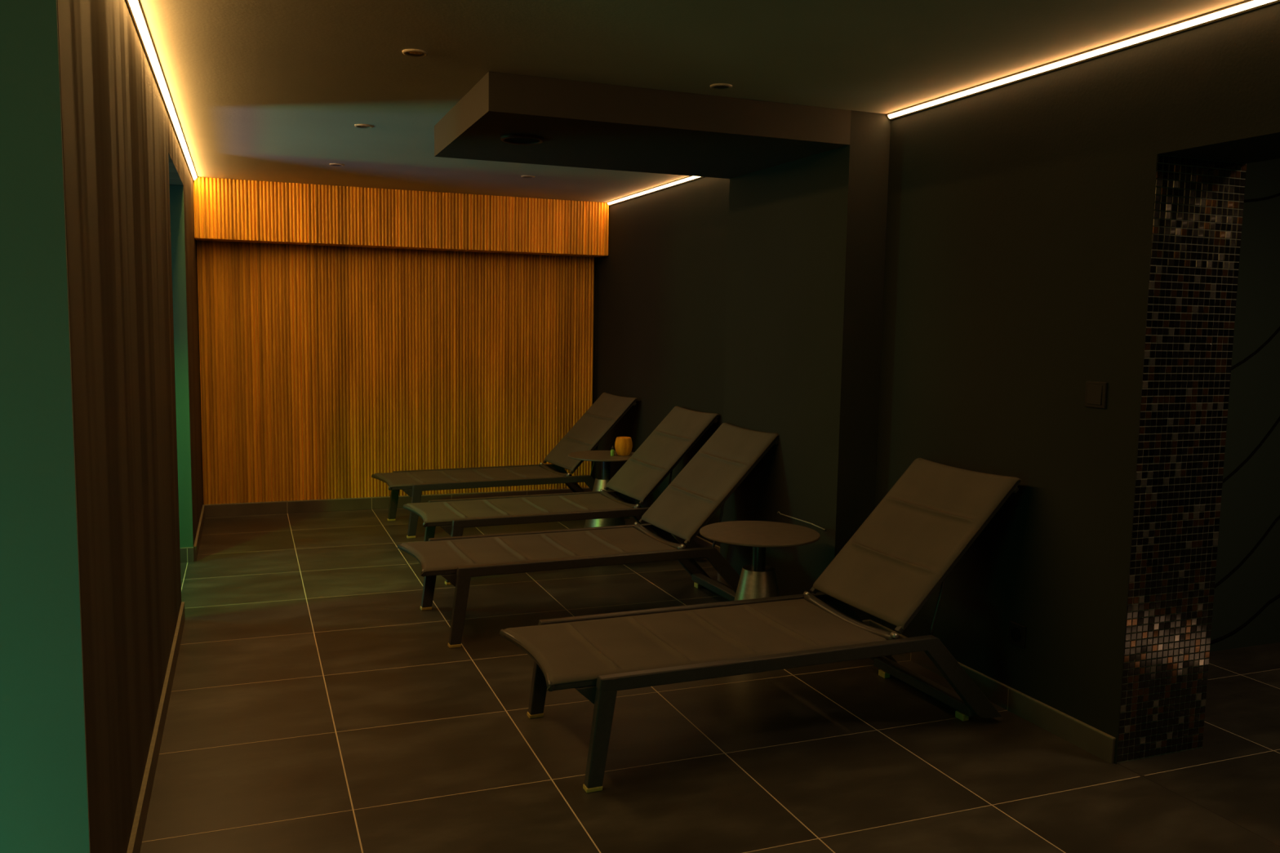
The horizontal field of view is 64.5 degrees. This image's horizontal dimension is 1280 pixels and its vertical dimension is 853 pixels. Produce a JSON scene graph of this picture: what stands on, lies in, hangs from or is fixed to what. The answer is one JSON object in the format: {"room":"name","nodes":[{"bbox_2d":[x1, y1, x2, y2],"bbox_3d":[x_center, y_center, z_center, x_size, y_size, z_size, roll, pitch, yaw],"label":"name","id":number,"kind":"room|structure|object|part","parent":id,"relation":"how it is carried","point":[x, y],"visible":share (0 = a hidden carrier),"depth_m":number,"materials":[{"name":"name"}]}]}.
{"room":"spa relaxation room","nodes":[
{"label":"spa relaxation room","id":0,"kind":"room"},
{"bbox_2d":[0,0,90,852],"bbox_3d":[-2.734,0.074,1.242,3.600,2.352,0.012,-1,6,-21],"label":"wall","id":1,"kind":"structure","parent":0,"point":[44,802],"depth_m":1.87,"materials":[{"name":"paint"}]},
{"bbox_2d":[57,0,203,852],"bbox_3d":[-2.215,-0.253,4.556,0.220,2.352,5.820,-1,6,-21],"label":"wall","id":2,"kind":"structure","parent":0,"point":[122,154],"depth_m":2.63,"materials":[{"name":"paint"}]},
{"bbox_2d":[126,504,204,852],"bbox_3d":[-2.090,0.881,4.620,0.013,0.087,5.620,-1,6,-21],"label":"baseboard","id":3,"kind":"structure","parent":2,"relation":"attached to","point":[141,812],"depth_m":3.28,"materials":[{"name":"wood"}]},
{"bbox_2d":[169,184,193,547],"bbox_3d":[-2.682,-0.280,5.756,0.218,2.148,0.012,-1,6,-21],"label":"wall","id":4,"kind":"structure","parent":0,"point":[176,192],"depth_m":5.77,"materials":[{"name":"paint"}]},
{"bbox_2d":[179,546,194,563],"bbox_3d":[-2.695,0.746,5.850,0.220,0.087,0.012,-1,6,-21],"label":"baseboard reveal","id":5,"kind":"structure","parent":4,"relation":"attached to","point":[186,553],"depth_m":5.87,"materials":[{"name":"tile"}]},
{"bbox_2d":[195,240,598,504],"bbox_3d":[-1.711,-0.570,7.768,3.657,2.352,0.170,-1,6,-21],"label":"wall","id":6,"kind":"structure","parent":0,"point":[596,259],"depth_m":8.17,"materials":[{"name":"paint"}]},
{"bbox_2d":[196,240,594,504],"bbox_3d":[-1.739,-0.450,7.661,2.912,1.965,0.029,-1,6,-21],"label":"cladding","id":7,"kind":"object","parent":6,"relation":"attached to","point":[325,370],"visible":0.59,"depth_m":7.57,"materials":[{"name":"brown wood"}]},
{"bbox_2d":[204,487,591,517],"bbox_3d":[-1.729,0.569,7.760,2.944,0.087,0.060,-1,6,-21],"label":"baseboard","id":8,"kind":"structure","parent":6,"relation":"attached to","point":[381,502],"depth_m":7.52,"materials":[{"name":"tile"}]},
{"bbox_2d":[434,71,851,178],"bbox_3d":[-0.041,-1.331,4.625,1.582,0.144,1.170,-1,6,-21],"label":"ceiling","id":9,"kind":"structure","parent":0,"point":[581,124],"depth_m":4.24,"materials":[{"name":"paint"}]},
{"bbox_2d":[500,133,544,144],"bbox_3d":[-0.505,-1.232,4.353,0.186,0.014,0.186,-1,6,-21],"label":"ceiling speaker","id":10,"kind":"object","parent":9,"relation":"attached to","point":[516,139],"visible":1,"depth_m":4.35},
{"bbox_2d":[504,137,540,142],"bbox_3d":[-0.505,-1.235,4.352,0.154,0.008,0.154,-1,6,-21],"label":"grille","id":11,"kind":"object","parent":10,"relation":"attached to","point":[506,140],"depth_m":4.38,"materials":[{"name":"black metal"}]},
{"bbox_2d":[138,0,1245,202],"bbox_3d":[0.437,-1.286,2.945,11.400,0.120,11.000,-1,6,-21],"label":"ceiling","id":12,"kind":"structure","parent":0,"point":[277,91],"depth_m":3.57,"materials":[{"name":"paint"}]},
{"bbox_2d":[124,0,197,180],"bbox_3d":[-2.002,-1.389,4.289,0.030,0.030,5.378,-1,6,-21],"label":"recessed light","id":13,"kind":"object","parent":12,"relation":"in","point":[135,8],"visible":1,"depth_m":3.82,"materials":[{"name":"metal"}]},
{"bbox_2d":[328,163,344,166],"bbox_3d":[-1.837,-1.586,6.143,0.088,0.007,0.088,-1,6,-21],"label":"recessed light","id":14,"kind":"object","parent":12,"relation":"in","point":[331,164],"visible":1,"depth_m":6.14,"materials":[{"name":"silver metal"}]},
{"bbox_2d":[354,124,373,128],"bbox_3d":[-1.334,-1.451,4.901,0.088,0.007,0.088,-1,6,-21],"label":"recessed light","id":15,"kind":"object","parent":12,"relation":"in","point":[360,126],"visible":1,"depth_m":4.90,"materials":[{"name":"silver metal"}]},
{"bbox_2d":[193,177,608,257],"bbox_3d":[-1.657,-1.512,7.438,2.953,0.405,0.229,-1,6,-21],"label":"wood valance","id":16,"kind":"object","parent":12,"relation":"attached to","point":[226,210],"visible":0.99,"depth_m":7.28,"materials":[{"name":"brown wood"}]},
{"bbox_2d":[402,48,427,57],"bbox_3d":[-0.785,-1.304,3.539,0.088,0.007,0.088,-1,6,-21],"label":"recessed light","id":17,"kind":"object","parent":12,"relation":"in","point":[411,52],"visible":1,"depth_m":3.54,"materials":[{"name":"metal"}]},
{"bbox_2d":[520,175,534,177],"bbox_3d":[-0.719,-1.604,6.509,0.088,0.007,0.088,-1,6,-21],"label":"recessed light","id":18,"kind":"object","parent":12,"relation":"in","point":[523,176],"visible":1,"depth_m":6.51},
{"bbox_2d":[607,175,702,205],"bbox_3d":[0.208,-1.596,6.680,0.025,0.025,2.506,-1,6,-21],"label":"recessed light","id":19,"kind":"object","parent":12,"relation":"in","point":[690,178],"visible":0.57,"depth_m":6.94,"materials":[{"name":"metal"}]},
{"bbox_2d":[710,83,732,89],"bbox_3d":[0.317,-1.327,3.961,0.088,0.007,0.088,-1,6,-21],"label":"recessed light","id":20,"kind":"object","parent":12,"relation":"in","point":[717,86],"visible":1,"depth_m":3.96,"materials":[{"name":"metal"}]},
{"bbox_2d":[886,0,1279,119],"bbox_3d":[2.255,-1.029,1.443,0.025,0.025,6.448,-1,6,-21],"label":"recessed light","id":21,"kind":"object","parent":12,"relation":"in","point":[1246,6],"visible":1,"depth_m":3.34,"materials":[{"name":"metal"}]},
{"bbox_2d":[139,507,1279,852],"bbox_3d":[0.395,1.163,3.194,11.400,0.100,11.000,-1,6,-21],"label":"floor","id":22,"kind":"structure","parent":0,"point":[315,705],"depth_m":3.43,"materials":[{"name":"brown tile"}]},
{"bbox_2d":[371,392,637,538],"bbox_3d":[-0.950,0.234,7.202,1.780,0.894,0.657,-2,6,-25],"label":"sun lounger","id":23,"kind":"object","parent":22,"relation":"on","point":[608,409],"visible":0.98,"depth_m":7.20,"materials":[{"name":"beige fabric"}]},
{"bbox_3d":[-1.742,0.491,7.196,0.093,0.332,0.035,-2,6,-25],"label":"leg","id":24,"kind":"part","parent":23,"relation":"part of","materials":[{"name":"black metal"}]},
{"bbox_3d":[-1.477,0.552,6.641,0.093,0.332,0.035,-2,6,-25],"label":"leg","id":25,"kind":"part","parent":23,"relation":"part of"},
{"bbox_3d":[-1.179,0.322,7.447,1.266,0.044,0.036,-2,6,-25],"label":"rail","id":26,"kind":"part","parent":23,"relation":"part of","materials":[{"name":"black metal"}]},
{"bbox_3d":[-0.914,0.383,6.891,1.266,0.044,0.036,-2,6,-25],"label":"rail","id":27,"kind":"part","parent":23,"relation":"part of","materials":[{"name":"black metal"}]},
{"bbox_3d":[-0.500,0.448,7.786,0.351,0.320,0.035,-2,6,-25],"label":"leg","id":28,"kind":"part","parent":23,"relation":"part of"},
{"bbox_3d":[-0.375,0.036,7.456,0.510,0.527,0.575,-2,6,-25],"label":"backrest frame","id":29,"kind":"part","parent":23,"relation":"part of","materials":[{"name":"black metal"}]},
{"bbox_3d":[-0.235,0.509,7.230,0.351,0.320,0.035,-2,6,-25],"label":"leg","id":30,"kind":"part","parent":23,"relation":"part of","materials":[{"name":"black metal"}]},
{"bbox_2d":[402,406,719,585],"bbox_3d":[-0.460,0.361,6.034,1.780,0.894,0.657,-2,6,-24],"label":"sun lounger","id":31,"kind":"object","parent":22,"relation":"on","point":[656,458],"visible":0.98,"depth_m":6.04,"materials":[{"name":"beige fabric"}]},
{"bbox_3d":[-1.253,0.615,6.053,0.093,0.332,0.035,-2,6,-24],"label":"leg","id":32,"kind":"part","parent":31,"relation":"part of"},
{"bbox_3d":[-1.005,0.677,5.489,0.093,0.332,0.035,-2,6,-24],"label":"leg","id":33,"kind":"part","parent":31,"relation":"part of","materials":[{"name":"brown metal"}]},
{"bbox_3d":[-0.682,0.449,6.286,1.266,0.044,0.036,-2,6,-24],"label":"rail","id":34,"kind":"part","parent":31,"relation":"part of","materials":[{"name":"black metal"}]},
{"bbox_3d":[-0.434,0.510,5.723,1.266,0.044,0.036,-2,6,-24],"label":"rail","id":35,"kind":"part","parent":31,"relation":"part of","materials":[{"name":"black metal"}]},
{"bbox_3d":[0.007,0.577,6.604,0.351,0.320,0.035,-2,6,-24],"label":"leg","id":36,"kind":"part","parent":31,"relation":"part of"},
{"bbox_3d":[0.123,0.165,6.270,0.510,0.527,0.575,-2,6,-24],"label":"backrest frame","id":37,"kind":"part","parent":31,"relation":"part of","materials":[{"name":"black metal"}]},
{"bbox_3d":[0.255,0.638,6.040,0.351,0.320,0.035,-2,6,-24],"label":"leg","id":38,"kind":"part","parent":31,"relation":"part of","materials":[{"name":"brown metal"}]},
{"bbox_2d":[397,422,778,648],"bbox_3d":[-0.240,0.472,4.978,1.780,0.894,0.657,-2,6,-23],"label":"sun lounger","id":39,"kind":"object","parent":22,"relation":"on","point":[703,486],"visible":0.99,"depth_m":4.97,"materials":[{"name":"beige fabric"}]},
{"bbox_3d":[-1.033,0.726,5.002,0.093,0.332,0.035,-2,6,-23],"label":"leg","id":40,"kind":"part","parent":39,"relation":"part of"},
{"bbox_3d":[-0.789,0.787,4.437,0.093,0.332,0.035,-2,6,-23],"label":"leg","id":41,"kind":"part","parent":39,"relation":"part of","materials":[{"name":"brown metal"}]},
{"bbox_3d":[-0.460,0.560,5.231,1.266,0.044,0.036,-2,6,-23],"label":"rail","id":42,"kind":"part","parent":39,"relation":"part of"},
{"bbox_3d":[-0.216,0.621,4.666,1.266,0.044,0.036,-2,6,-23],"label":"rail","id":43,"kind":"part","parent":39,"relation":"part of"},
{"bbox_3d":[0.231,0.688,5.544,0.351,0.320,0.035,-2,6,-23],"label":"leg","id":44,"kind":"part","parent":39,"relation":"part of","materials":[{"name":"brown metal"}]},
{"bbox_3d":[0.345,0.277,5.209,0.510,0.527,0.575,-2,6,-23],"label":"backrest frame","id":45,"kind":"part","parent":39,"relation":"part of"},
{"bbox_3d":[0.475,0.750,4.978,0.351,0.320,0.035,-2,6,-23],"label":"leg","id":46,"kind":"part","parent":39,"relation":"part of","materials":[{"name":"brown metal"}]},
{"bbox_2d":[568,450,634,528],"bbox_3d":[-0.235,0.458,6.918,0.520,0.530,0.520,-1,6,-21],"label":"side table","id":47,"kind":"object","parent":22,"relation":"on","point":[603,456],"visible":0.56,"depth_m":6.84,"materials":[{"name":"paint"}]},
{"bbox_2d":[610,445,614,456],"bbox_3d":[-0.186,0.164,6.851,0.028,0.069,0.028,-1,6,-21],"label":"oil bottle","id":48,"kind":"object","parent":47,"relation":"on","point":[612,451],"visible":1,"depth_m":6.84,"materials":[{"name":"green glass"}]},
{"bbox_2d":[614,436,633,455],"bbox_3d":[-0.091,0.135,6.895,0.160,0.122,0.122,2,6,10],"label":"candle holder","id":49,"kind":"object","parent":47,"relation":"on","point":[623,445],"visible":0.95,"depth_m":6.85,"materials":[{"name":"orange glass"}]},
{"bbox_2d":[699,520,820,600],"bbox_3d":[0.515,0.723,4.434,0.520,0.530,0.520,-1,6,-21],"label":"side table","id":50,"kind":"object","parent":22,"relation":"on","point":[757,580],"visible":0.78,"depth_m":4.37,"materials":[{"name":"metal"}]},
{"bbox_2d":[498,457,1022,792],"bbox_3d":[0.437,0.620,3.630,1.780,0.894,0.657,-1,6,-22],"label":"sun lounger","id":51,"kind":"object","parent":22,"relation":"on","point":[908,546],"visible":1,"depth_m":3.63,"materials":[{"name":"fabric"}]},
{"bbox_3d":[-0.355,0.873,3.666,0.093,0.332,0.035,-1,6,-22],"label":"leg","id":52,"kind":"part","parent":51,"relation":"part of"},
{"bbox_3d":[-0.120,0.934,3.097,0.093,0.332,0.035,-1,6,-22],"label":"leg","id":53,"kind":"part","parent":51,"relation":"part of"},
{"bbox_3d":[0.221,0.708,3.887,1.266,0.044,0.036,-1,6,-22],"label":"rail","id":54,"kind":"part","parent":51,"relation":"part of","materials":[{"name":"brown metal"}]},
{"bbox_3d":[0.456,0.769,3.317,1.266,0.044,0.036,-1,6,-22],"label":"rail","id":55,"kind":"part","parent":51,"relation":"part of","materials":[{"name":"black metal"}]},
{"bbox_3d":[0.917,0.838,4.188,0.351,0.320,0.035,-1,6,-22],"label":"leg","id":56,"kind":"part","parent":51,"relation":"part of","materials":[{"name":"brown metal"}]},
{"bbox_3d":[1.026,0.426,3.852,0.510,0.527,0.575,-1,6,-22],"label":"backrest frame","id":57,"kind":"part","parent":51,"relation":"part of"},
{"bbox_3d":[1.152,0.899,3.619,0.351,0.320,0.035,-1,6,-22],"label":"leg","id":58,"kind":"part","parent":51,"relation":"part of","materials":[{"name":"black metal"}]},
{"bbox_2d":[720,110,890,620],"bbox_3d":[0.771,-0.252,5.060,0.202,2.352,1.170,-1,6,-21],"label":"column","id":59,"kind":"structure","parent":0,"point":[806,236],"depth_m":4.72,"materials":[{"name":"paint"}]},
{"bbox_2d":[777,511,825,530],"bbox_3d":[0.763,0.448,4.828,0.007,0.014,0.447,-1,6,-21],"label":"cable","id":60,"kind":"object","parent":59,"relation":"attached to","point":[778,512],"visible":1,"depth_m":4.80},
{"bbox_2d":[595,1,1279,764],"bbox_3d":[1.721,-0.072,3.449,0.393,2.352,10.760,-1,6,-21],"label":"wall","id":61,"kind":"structure","parent":0,"point":[1020,214],"depth_m":3.71,"materials":[{"name":"paint"}]},
{"bbox_2d":[671,533,1115,764],"bbox_3d":[0.514,0.810,5.766,0.216,0.087,5.288,-1,6,-21],"label":"baseboard","id":62,"kind":"structure","parent":61,"relation":"attached to","point":[1090,739],"depth_m":3.69,"materials":[{"name":"wood"}]},
{"bbox_2d":[1084,381,1107,408],"bbox_3d":[1.524,-0.106,3.393,0.014,0.088,0.088,-1,6,-21],"label":"light switch","id":63,"kind":"object","parent":61,"relation":"attached to","point":[1095,393],"visible":1,"depth_m":3.38,"materials":[{"name":"plastic"}]},
{"bbox_2d":[1116,154,1246,763],"bbox_3d":[1.774,0.130,3.326,0.388,1.973,0.005,-1,6,-21],"label":"mosaic tiling","id":64,"kind":"object","parent":61,"relation":"attached to","point":[1198,214],"visible":1,"depth_m":3.32,"materials":[{"name":"tile"}]},
{"bbox_3d":[1.399,0.774,3.765,0.012,0.084,0.084,-1,6,-21],"label":"wall socket","id":65,"kind":"object","parent":61,"relation":"attached to","visible":0},
{"bbox_2d":[1010,627,1021,642],"bbox_3d":[1.395,0.774,3.764,0.003,0.052,0.052,-1,6,-21],"label":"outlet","id":66,"kind":"object","parent":65,"relation":"attached to","point":[1015,633],"depth_m":3.76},
{"bbox_2d":[1209,158,1279,652],"bbox_3d":[3.597,-0.186,4.887,4.150,2.352,0.110,-1,6,-21],"label":"wall","id":67,"kind":"structure","parent":0,"point":[1250,503],"depth_m":4.51,"materials":[{"name":"grey paint"}]},
{"bbox_2d":[1210,594,1279,644],"bbox_3d":[3.575,0.719,4.912,2.312,0.496,0.012,-1,6,-21],"label":"trim","id":68,"kind":"structure","parent":67,"relation":"attached to","point":[1274,598],"depth_m":4.61,"materials":[{"name":"black metal"}]},
{"bbox_2d":[1213,515,1279,588],"bbox_3d":[3.352,0.391,4.790,2.803,1.096,0.012,-1,6,-21],"label":"trim","id":69,"kind":"structure","parent":67,"relation":"attached to","point":[1277,518],"depth_m":4.57,"materials":[{"name":"black metal"}]},
{"bbox_2d":[1222,416,1279,483],"bbox_3d":[3.361,-0.110,4.739,2.803,1.212,0.012,-1,6,-21],"label":"trim","id":70,"kind":"structure","parent":67,"relation":"attached to","point":[1277,422],"depth_m":4.52,"materials":[{"name":"black metal"}]},
{"bbox_2d":[1231,326,1279,369],"bbox_3d":[3.368,-0.541,4.695,2.802,0.980,0.012,-1,6,-21],"label":"trim","id":71,"kind":"structure","parent":67,"relation":"attached to","point":[1276,332],"depth_m":4.46,"materials":[{"name":"black metal"}]},
{"bbox_2d":[1243,192,1279,202],"bbox_3d":[3.378,-1.093,4.639,2.801,0.398,0.012,-1,6,-21],"label":"trim","id":72,"kind":"structure","parent":67,"relation":"attached to","point":[1277,194],"depth_m":4.38,"materials":[{"name":"black metal"}]}
]}

